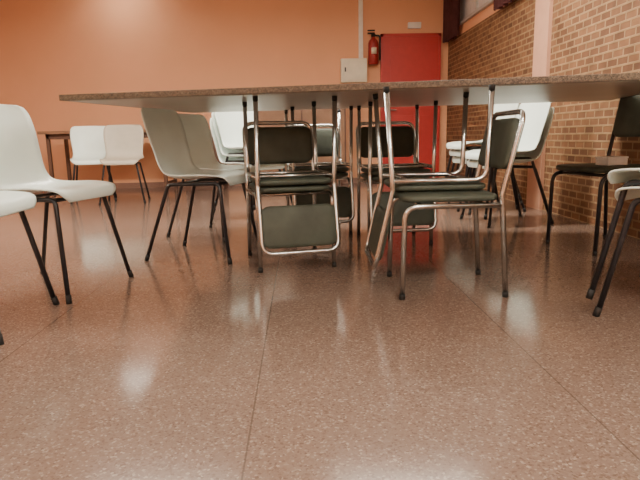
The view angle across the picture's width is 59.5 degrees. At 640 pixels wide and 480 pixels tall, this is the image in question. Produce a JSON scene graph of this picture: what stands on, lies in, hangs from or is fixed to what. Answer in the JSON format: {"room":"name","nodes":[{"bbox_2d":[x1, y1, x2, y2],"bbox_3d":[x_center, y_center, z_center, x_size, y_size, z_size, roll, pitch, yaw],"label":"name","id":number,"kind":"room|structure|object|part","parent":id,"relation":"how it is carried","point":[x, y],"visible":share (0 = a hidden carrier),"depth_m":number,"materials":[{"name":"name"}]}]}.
{"room":"cafeteria","nodes":[
{"label":"cafeteria","id":0,"kind":"room"},
{"bbox_2d":[185,130,227,190],"bbox_3d":[-1.575,-1.113,7.742,0.500,0.800,0.585,-1,10,-2],"label":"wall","id":1,"kind":"structure","parent":0,"point":[188,188],"depth_m":7.54,"materials":[{"name":"orange paint"}]},
{"bbox_2d":[0,0,449,182],"bbox_3d":[-1.546,-2.200,7.984,7.330,2.850,0.200,-1,10,-2],"label":"wall","id":2,"kind":"structure","parent":0,"point":[49,49],"depth_m":7.80,"materials":[{"name":"orange paint"}]},
{"bbox_2d":[114,177,361,188],"bbox_3d":[-2.069,-0.805,8.111,5.820,0.080,0.015,-1,10,-2],"label":"baseboard","id":3,"kind":"structure","parent":2,"relation":"attached to","point":[149,184],"depth_m":8.09,"materials":[{"name":"stone"}]},
{"bbox_2d":[340,58,366,82],"bbox_3d":[0.473,-2.375,7.854,0.365,0.320,0.134,-1,10,-2],"label":"electrical box","id":4,"kind":"object","parent":2,"relation":"attached to","point":[352,70],"visible":1,"depth_m":7.80,"materials":[{"name":"beige metal"}]},
{"bbox_2d":[358,0,362,57],"bbox_3d":[0.565,-3.090,7.775,0.060,1.108,0.039,-1,10,-2],"label":"cable trunking","id":5,"kind":"object","parent":2,"relation":"attached to","point":[360,2],"visible":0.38,"depth_m":7.78,"materials":[{"name":"white plastic"}]},
{"bbox_2d":[367,30,380,64],"bbox_3d":[0.740,-2.674,7.781,0.157,0.465,0.166,-11,14,-43],"label":"fire extinguisher","id":6,"kind":"object","parent":2,"relation":"attached to","point":[374,48],"visible":1,"depth_m":7.74,"materials":[{"name":"metal"}]},
{"bbox_2d":[380,33,440,177],"bbox_3d":[1.291,-1.861,7.985,0.850,2.070,0.119,-1,10,-2],"label":"door","id":7,"kind":"structure","parent":2,"relation":"in","point":[405,57],"depth_m":7.90,"materials":[{"name":"red paint"}]},
{"bbox_2d":[408,22,420,28],"bbox_3d":[1.317,-2.993,7.808,0.180,0.080,0.061,-1,10,-2],"label":"emergency light","id":8,"kind":"object","parent":2,"relation":"attached to","point":[411,25],"visible":1,"depth_m":7.78,"materials":[{"name":"white plastic"}]},
{"bbox_2d":[0,183,639,479],"bbox_3d":[-1.295,0.367,2.156,7.330,0.100,12.600,-1,10,-2],"label":"floor","id":9,"kind":"structure","parent":0,"point":[192,365],"depth_m":1.78,"materials":[{"name":"tile"}]},
{"bbox_2d":[0,191,59,344],"bbox_3d":[-1.368,-0.097,2.048,0.541,0.862,0.496,-2,10,-3],"label":"shell chair","id":10,"kind":"object","parent":9,"relation":"on","point":[11,202],"visible":1,"depth_m":2.21,"materials":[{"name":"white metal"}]},
{"bbox_2d":[0,104,133,303],"bbox_3d":[-1.267,-0.198,2.586,0.541,0.862,0.496,1,11,14],"label":"shell chair","id":11,"kind":"object","parent":9,"relation":"on","point":[22,168],"visible":0.97,"depth_m":2.67,"materials":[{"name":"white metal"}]},
{"bbox_3d":[-1.263,0.005,2.623,0.541,0.448,0.496,1,11,14],"label":"frame","id":12,"kind":"part","parent":11,"relation":"part of","materials":[{"name":"black metal"}]},
{"bbox_2d":[70,126,116,203],"bbox_3d":[-2.643,-0.888,6.485,0.496,0.862,0.541,-5,11,-18],"label":"shell chair","id":13,"kind":"object","parent":9,"relation":"on","point":[88,146],"visible":0.75,"depth_m":6.62,"materials":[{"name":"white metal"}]},
{"bbox_3d":[-2.639,-0.684,6.523,0.496,0.448,0.541,-5,11,-18],"label":"frame","id":14,"kind":"part","parent":13,"relation":"part of","materials":[{"name":"black metal"}]},
{"bbox_2d":[37,129,177,196],"bbox_3d":[-2.680,-1.017,7.315,1.600,0.810,0.700,-1,10,-2],"label":"wooden table","id":15,"kind":"object","parent":9,"relation":"on","point":[49,135],"visible":0.43,"depth_m":7.01,"materials":[{"name":"brown laminate"}]},
{"bbox_2d":[99,125,150,204],"bbox_3d":[-2.192,-0.851,6.234,0.496,0.862,0.541,-3,11,-10],"label":"shell chair","id":16,"kind":"object","parent":9,"relation":"on","point":[123,143],"visible":1,"depth_m":6.39,"materials":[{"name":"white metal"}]},
{"bbox_3d":[-2.188,-0.647,6.272,0.496,0.448,0.541,-3,11,-10],"label":"frame","id":17,"kind":"part","parent":16,"relation":"part of","materials":[{"name":"black metal"}]},
{"bbox_2d":[141,107,256,264],"bbox_3d":[-0.692,-0.336,3.273,0.541,0.862,0.496,2,11,14],"label":"shell chair","id":18,"kind":"object","parent":9,"relation":"on","point":[164,128],"visible":0.98,"depth_m":3.27,"materials":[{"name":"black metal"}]},
{"bbox_3d":[-0.688,-0.133,3.311,0.541,0.448,0.496,2,11,14],"label":"frame","id":19,"kind":"part","parent":18,"relation":"part of","materials":[{"name":"black metal"}]},
{"bbox_2d":[166,113,255,242],"bbox_3d":[-0.745,-0.458,3.943,0.541,0.862,0.496,5,12,30],"label":"shell chair","id":20,"kind":"object","parent":9,"relation":"on","point":[196,126],"visible":0.41,"depth_m":4.08,"materials":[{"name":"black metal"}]},
{"bbox_3d":[-0.741,-0.255,3.981,0.541,0.448,0.496,5,12,30],"label":"frame","id":21,"kind":"part","parent":20,"relation":"part of","materials":[{"name":"black metal"}]},
{"bbox_2d":[210,118,286,224],"bbox_3d":[-0.592,-0.602,4.707,0.541,0.862,0.496,8,14,42],"label":"shell chair","id":22,"kind":"object","parent":9,"relation":"on","point":[222,158],"visible":0.24,"depth_m":4.64,"materials":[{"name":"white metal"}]},
{"bbox_2d":[214,111,289,209],"bbox_3d":[-0.550,-0.717,4.645,0.541,0.862,0.496,8,14,42],"label":"shell chair","id":23,"kind":"object","parent":22,"relation":"on","point":[230,125],"visible":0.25,"depth_m":4.70,"materials":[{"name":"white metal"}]},
{"bbox_3d":[-0.546,-0.514,4.682,0.541,0.448,0.496,8,14,42],"label":"frame","id":24,"kind":"part","parent":23,"relation":"part of","materials":[{"name":"black metal"}]},
{"bbox_2d":[212,112,291,216],"bbox_3d":[-0.571,-0.660,4.676,0.541,0.862,0.496,8,14,42],"label":"shell chair","id":25,"kind":"object","parent":22,"relation":"on","point":[224,150],"visible":0.16,"depth_m":4.62,"materials":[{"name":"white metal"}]},
{"bbox_3d":[-0.567,-0.456,4.713,0.541,0.448,0.496,8,14,42],"label":"frame","id":26,"kind":"part","parent":25,"relation":"part of","materials":[{"name":"black metal"}]},
{"bbox_2d":[242,121,336,272],"bbox_3d":[-0.180,-0.266,3.068,0.416,0.772,0.506,-4,11,-14],"label":"chair","id":27,"kind":"object","parent":9,"relation":"on","point":[277,145],"visible":0.71,"depth_m":3.19,"materials":[{"name":"silver metal"}]},
{"bbox_3d":[-0.235,-0.544,3.216,0.385,0.208,0.066,-4,11,-14],"label":"backrest","id":28,"kind":"part","parent":27,"relation":"part of","materials":[{"name":"leather"}]},
{"bbox_2d":[242,96,340,255],"bbox_3d":[-0.158,-0.349,2.953,0.416,0.772,0.506,-4,11,-14],"label":"chair","id":29,"kind":"object","parent":27,"relation":"on","point":[288,226],"visible":1,"depth_m":2.80,"materials":[{"name":"silver metal"}]},
{"bbox_3d":[-0.103,-0.070,2.805,0.385,0.208,0.066,-4,11,-14],"label":"backrest","id":30,"kind":"part","parent":29,"relation":"part of","materials":[{"name":"black leather"}]},
{"bbox_2d":[59,73,639,112],"bbox_3d":[0.324,-0.817,3.228,2.950,0.030,1.600,1,11,11],"label":"table","id":31,"kind":"object","parent":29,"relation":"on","point":[593,87],"visible":0.88,"depth_m":2.71,"materials":[{"name":"grey stone"}]},
{"bbox_2d":[258,108,345,186],"bbox_3d":[-0.245,-1.361,7.743,1.230,1.235,0.590,-1,10,-2],"label":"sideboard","id":32,"kind":"object","parent":9,"relation":"on","point":[323,116],"visible":0.09,"depth_m":7.42,"materials":[{"name":"brown wood"}]},
{"bbox_2d":[286,124,352,234],"bbox_3d":[-0.023,-0.447,4.038,0.416,0.772,0.506,-3,11,-9],"label":"chair","id":33,"kind":"object","parent":9,"relation":"on","point":[324,136],"visible":0.27,"depth_m":4.18,"materials":[{"name":"leather"}]},
{"bbox_2d":[284,106,354,222],"bbox_3d":[-0.009,-0.530,3.921,0.416,0.772,0.506,-3,11,-9],"label":"chair","id":34,"kind":"object","parent":33,"relation":"on","point":[346,206],"visible":0.63,"depth_m":3.77,"materials":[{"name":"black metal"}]},
{"bbox_3d":[0.027,-0.251,3.769,0.385,0.208,0.066,-3,11,-9],"label":"backrest","id":35,"kind":"part","parent":34,"relation":"part of","materials":[{"name":"black leather"}]},
{"bbox_3d":[-0.059,-0.727,4.189,0.385,0.208,0.066,-3,11,-9],"label":"backrest","id":36,"kind":"part","parent":33,"relation":"part of","materials":[{"name":"leather"}]},
{"bbox_2d":[356,121,432,244],"bbox_3d":[0.473,-0.388,3.660,0.416,0.772,0.506,-2,10,-5],"label":"chair","id":37,"kind":"object","parent":9,"relation":"on","point":[403,137],"visible":0.59,"depth_m":3.80,"materials":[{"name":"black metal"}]},
{"bbox_3d":[0.451,-0.668,3.813,0.385,0.208,0.066,-2,10,-5],"label":"backrest","id":38,"kind":"part","parent":37,"relation":"part of","materials":[{"name":"black leather"}]},
{"bbox_2d":[357,101,437,232],"bbox_3d":[0.480,-0.470,3.542,0.416,0.772,0.506,-2,10,-5],"label":"chair","id":39,"kind":"object","parent":37,"relation":"on","point":[424,216],"visible":0.67,"depth_m":3.38,"materials":[{"name":"silver metal"}]},
{"bbox_3d":[0.502,-0.190,3.389,0.385,0.208,0.066,-2,10,-5],"label":"backrest","id":40,"kind":"part","parent":39,"relation":"part of","materials":[{"name":"black leather"}]},
{"bbox_2d":[387,109,525,299],"bbox_3d":[0.574,-0.171,2.471,0.506,0.772,0.416,-1,10,-1],"label":"chair","id":41,"kind":"object","parent":9,"relation":"on","point":[507,132],"visible":0.77,"depth_m":2.30,"materials":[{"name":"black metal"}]},
{"bbox_2d":[365,84,495,267],"bbox_3d":[0.469,-0.287,2.550,0.506,0.772,0.416,-1,10,-1],"label":"chair","id":42,"kind":"object","parent":41,"relation":"on","point":[379,226],"visible":1,"depth_m":2.38,"materials":[{"name":"silver metal"}]},
{"bbox_3d":[0.272,-0.039,2.592,0.066,0.208,0.385,-1,10,-1],"label":"backrest","id":43,"kind":"part","parent":42,"relation":"part of","materials":[{"name":"black leather"}]},
{"bbox_3d":[0.771,-0.419,2.429,0.066,0.208,0.385,-1,10,-1],"label":"backrest","id":44,"kind":"part","parent":41,"relation":"part of","materials":[{"name":"leather"}]},
{"bbox_2d":[448,156,525,214],"bbox_3d":[1.476,-0.691,4.964,0.541,0.862,0.496,-3,11,-10],"label":"shell chair","id":45,"kind":"object","parent":9,"relation":"on","point":[454,159],"visible":0.09,"depth_m":5.00,"materials":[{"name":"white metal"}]},
{"bbox_2d":[449,104,522,204],"bbox_3d":[1.446,-0.750,4.948,0.541,0.862,0.496,-3,11,-10],"label":"shell chair","id":46,"kind":"object","parent":45,"relation":"on","point":[455,152],"visible":0.17,"depth_m":4.92,"materials":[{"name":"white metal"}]},
{"bbox_2d":[445,103,520,197],"bbox_3d":[1.415,-0.810,4.931,0.541,0.862,0.496,-3,11,-10],"label":"shell chair","id":47,"kind":"object","parent":46,"relation":"on","point":[497,107],"visible":0.41,"depth_m":4.94,"materials":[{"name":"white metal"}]},
{"bbox_3d":[1.419,-0.606,4.969,0.541,0.448,0.496,-3,11,-10],"label":"frame","id":48,"kind":"part","parent":47,"relation":"part of","materials":[{"name":"black metal"}]},
{"bbox_3d":[1.450,-0.547,4.985,0.541,0.448,0.496,-3,11,-10],"label":"frame","id":49,"kind":"part","parent":46,"relation":"part of","materials":[{"name":"black metal"}]},
{"bbox_2d":[460,107,553,227],"bbox_3d":[1.431,-0.563,4.274,0.541,0.862,0.496,-3,11,-10],"label":"shell chair","id":50,"kind":"object","parent":9,"relation":"on","point":[536,153],"visible":0.38,"depth_m":4.14,"materials":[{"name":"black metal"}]},
{"bbox_2d":[456,102,550,219],"bbox_3d":[1.401,-0.622,4.257,0.541,0.862,0.496,-3,11,-10],"label":"shell chair","id":51,"kind":"object","parent":50,"relation":"on","point":[536,113],"visible":0.53,"depth_m":4.21,"materials":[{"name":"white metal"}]},
{"bbox_3d":[1.405,-0.419,4.295,0.541,0.448,0.496,-3,11,-10],"label":"frame","id":52,"kind":"part","parent":51,"relation":"part of","materials":[{"name":"black metal"}]},
{"bbox_3d":[1.435,-0.359,4.311,0.541,0.448,0.496,-3,11,-10],"label":"frame","id":53,"kind":"part","parent":50,"relation":"part of","materials":[{"name":"black metal"}]},
{"bbox_2d":[545,95,639,255],"bbox_3d":[1.697,-0.444,3.267,0.528,0.977,0.416,-4,11,-16],"label":"chair","id":54,"kind":"object","parent":9,"relation":"on","point":[627,119],"visible":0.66,"depth_m":3.32,"materials":[{"name":"black metal"}]},
{"bbox_2d":[595,156,628,165],"bbox_3d":[1.631,-0.444,3.132,0.144,0.047,0.094,-5,11,-19],"label":"box","id":55,"kind":"object","parent":54,"relation":"on","point":[601,160],"visible":1,"depth_m":3.10,"materials":[{"name":"cardboard"}]},
{"bbox_3d":[1.889,-0.754,3.269,0.079,0.298,0.385,-4,11,-16],"label":"backrest","id":56,"kind":"part","parent":54,"relation":"part of","materials":[{"name":"green plastic"}]},
{"bbox_2d":[592,186,639,316],"bbox_3d":[1.362,-0.134,1.950,0.496,0.862,0.541,-9,13,-38],"label":"shell chair","id":57,"kind":"object","parent":9,"relation":"on","point":[633,192],"visible":0.86,"depth_m":2.03,"materials":[{"name":"black metal"}]},
{"bbox_2d":[586,168,639,299],"bbox_3d":[1.342,-0.199,1.962,0.496,0.862,0.541,-9,13,-38],"label":"shell chair","id":58,"kind":"object","parent":57,"relation":"on","point":[631,176],"visible":0.97,"depth_m":2.04,"materials":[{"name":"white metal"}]},
{"bbox_2d":[452,3,508,39],"bbox_3d":[2.173,-1.174,2.000,0.230,2.850,12.200,-1,10,-2],"label":"wall","id":59,"kind":"structure","parent":0,"point":[488,11],"depth_m":6.66,"materials":[{"name":"orange paint"}]},
{"bbox_2d":[443,0,459,42],"bbox_3d":[1.746,-3.122,7.437,0.076,0.870,0.620,-1,10,-2],"label":"window curtain","id":60,"kind":"object","parent":59,"relation":"hanging from","point":[451,8],"visible":1,"depth_m":7.38,"materials":[{"name":"red fabric"}]},
{"bbox_2d":[460,0,493,25],"bbox_3d":[1.899,-2.915,6.229,0.120,0.605,2.880,-1,10,-2],"label":"window","id":61,"kind":"structure","parent":59,"relation":"in","point":[469,9],"depth_m":6.96,"materials":[{"name":"clear glass"}]},
{"bbox_2d":[493,0,513,10],"bbox_3d":[1.821,-2.737,5.363,0.076,0.880,0.700,-1,10,-2],"label":"window curtain","id":62,"kind":"object","parent":59,"relation":"hanging from","point":[498,4],"visible":1,"depth_m":5.60,"materials":[{"name":"red fabric"}]},
{"bbox_2d":[526,0,552,209],"bbox_3d":[1.930,-1.692,4.841,0.050,2.850,0.290,-1,10,-2],"label":"pillar","id":63,"kind":"structure","parent":59,"relation":"attached to","point":[542,27],"depth_m":4.88,"materials":[{"name":"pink paint"}]},
{"bbox_2d":[446,0,639,238],"bbox_3d":[2.057,-0.729,2.078,0.020,1.950,12.200,-1,10,-2],"label":"brick wall","id":64,"kind":"structure","parent":0,"point":[589,37],"depth_m":4.43,"materials":[{"name":"brown brick"}]}
]}

